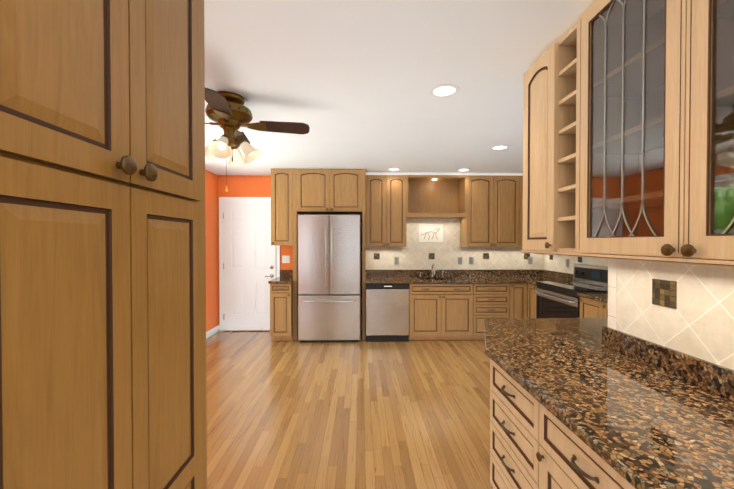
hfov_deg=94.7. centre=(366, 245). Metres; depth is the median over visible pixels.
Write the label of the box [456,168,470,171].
recessed light
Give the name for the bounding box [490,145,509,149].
recessed light
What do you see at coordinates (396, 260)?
electrical outlet
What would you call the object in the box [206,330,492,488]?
floor
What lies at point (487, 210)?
upper cabinet
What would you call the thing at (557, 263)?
wall tiles
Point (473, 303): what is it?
base cabinet
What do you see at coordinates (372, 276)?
countertop
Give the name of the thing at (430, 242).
wall tile
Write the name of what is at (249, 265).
entry door
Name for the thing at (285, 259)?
light switch
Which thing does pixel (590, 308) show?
base cabinet
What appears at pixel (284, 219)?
upper cabinet
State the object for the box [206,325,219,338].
baseboard
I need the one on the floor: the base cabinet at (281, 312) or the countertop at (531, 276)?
the base cabinet at (281, 312)
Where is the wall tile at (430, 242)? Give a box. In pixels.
[366,218,542,269]
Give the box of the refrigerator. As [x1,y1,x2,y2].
[298,214,359,341]
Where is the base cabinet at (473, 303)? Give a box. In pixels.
[453,283,516,339]
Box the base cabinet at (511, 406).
[490,359,533,488]
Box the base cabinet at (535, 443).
[534,398,629,488]
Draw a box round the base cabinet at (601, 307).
[596,301,607,317]
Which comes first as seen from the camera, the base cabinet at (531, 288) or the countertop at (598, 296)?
the countertop at (598, 296)
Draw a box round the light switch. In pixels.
[282,256,289,262]
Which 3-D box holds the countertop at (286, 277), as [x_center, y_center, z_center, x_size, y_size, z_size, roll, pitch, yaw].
[-1.210,0.448,4.987,0.304,0.135,0.681,0,1,-1]
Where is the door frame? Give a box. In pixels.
[219,197,279,330]
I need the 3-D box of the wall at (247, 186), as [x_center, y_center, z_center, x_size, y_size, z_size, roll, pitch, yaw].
[0.242,0.116,5.401,5.350,2.440,0.100,0,1,-1]
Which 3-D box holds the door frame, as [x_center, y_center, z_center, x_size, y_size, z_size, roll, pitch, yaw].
[-1.838,0.287,5.303,0.942,2.100,0.024,0,1,-1]
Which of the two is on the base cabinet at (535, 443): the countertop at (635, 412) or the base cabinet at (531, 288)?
the countertop at (635, 412)
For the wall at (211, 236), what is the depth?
5.06 m
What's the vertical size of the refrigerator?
1.786 m
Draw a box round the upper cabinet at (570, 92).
[522,36,620,251]
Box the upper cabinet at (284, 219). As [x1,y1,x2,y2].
[271,169,298,244]
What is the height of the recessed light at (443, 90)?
0.005 m
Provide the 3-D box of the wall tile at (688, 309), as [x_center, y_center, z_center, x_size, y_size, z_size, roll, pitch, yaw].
[1.279,0.288,0.072,0.010,0.500,3.358,0,1,-1]
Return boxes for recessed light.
[387,168,400,170]
[429,84,459,97]
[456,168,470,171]
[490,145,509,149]
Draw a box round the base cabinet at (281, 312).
[270,282,292,340]
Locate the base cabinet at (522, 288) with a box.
[517,283,527,318]
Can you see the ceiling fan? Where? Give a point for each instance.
(229, 113)
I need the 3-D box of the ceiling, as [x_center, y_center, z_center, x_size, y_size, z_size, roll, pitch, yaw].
[0.310,-1.085,1.599,5.350,0.050,7.678,0,1,-1]
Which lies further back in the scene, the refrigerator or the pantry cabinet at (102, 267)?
the refrigerator
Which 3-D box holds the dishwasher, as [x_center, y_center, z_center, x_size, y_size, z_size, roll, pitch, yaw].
[0.283,0.929,5.031,0.602,0.822,0.655,0,1,-1]
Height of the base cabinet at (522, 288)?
0.824 m
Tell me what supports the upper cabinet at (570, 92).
attached to the wall
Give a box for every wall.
[205,170,218,331]
[218,175,361,329]
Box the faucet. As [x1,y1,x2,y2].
[419,263,443,276]
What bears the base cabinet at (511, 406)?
on the floor
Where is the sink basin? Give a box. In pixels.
[420,279,450,279]
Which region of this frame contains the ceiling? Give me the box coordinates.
[204,0,594,175]
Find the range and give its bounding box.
[535,263,607,317]
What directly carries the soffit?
attached to the wall at (247, 186)
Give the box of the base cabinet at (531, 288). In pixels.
[528,284,537,317]
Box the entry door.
[223,201,275,330]
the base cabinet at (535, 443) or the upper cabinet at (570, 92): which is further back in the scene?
the upper cabinet at (570, 92)
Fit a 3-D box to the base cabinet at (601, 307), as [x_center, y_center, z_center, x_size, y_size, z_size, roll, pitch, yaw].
[2.568,0.951,3.127,0.579,0.824,0.404,0,1,-1]
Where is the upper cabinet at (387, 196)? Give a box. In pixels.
[366,175,409,246]
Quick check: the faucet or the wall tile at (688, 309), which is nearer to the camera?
the wall tile at (688, 309)
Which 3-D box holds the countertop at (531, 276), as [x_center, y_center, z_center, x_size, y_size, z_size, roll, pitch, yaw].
[2.519,0.452,4.586,0.626,0.136,0.204,0,1,-1]
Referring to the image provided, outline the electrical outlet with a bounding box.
[394,257,398,263]
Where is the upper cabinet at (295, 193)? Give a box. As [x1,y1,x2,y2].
[295,169,362,216]
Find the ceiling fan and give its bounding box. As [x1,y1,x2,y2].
[205,88,309,191]
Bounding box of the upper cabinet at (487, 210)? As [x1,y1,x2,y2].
[458,175,522,246]
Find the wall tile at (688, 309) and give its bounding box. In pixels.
[608,259,733,369]
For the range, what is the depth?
4.05 m
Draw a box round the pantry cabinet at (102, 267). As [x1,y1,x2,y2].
[0,0,206,488]
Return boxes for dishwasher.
[366,283,408,341]
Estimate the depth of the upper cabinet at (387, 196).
5.01 m
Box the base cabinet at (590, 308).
[579,297,595,317]
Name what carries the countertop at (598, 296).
on the base cabinet at (601, 307)
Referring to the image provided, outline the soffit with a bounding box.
[366,172,522,175]
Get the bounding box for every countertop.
[268,270,292,283]
[366,269,562,283]
[483,317,733,488]
[526,273,572,284]
[577,292,607,302]
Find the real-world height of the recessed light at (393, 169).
0.005 m
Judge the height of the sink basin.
0.184 m
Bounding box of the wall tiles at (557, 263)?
[543,254,607,273]
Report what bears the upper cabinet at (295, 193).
attached to the wall at (247, 186)

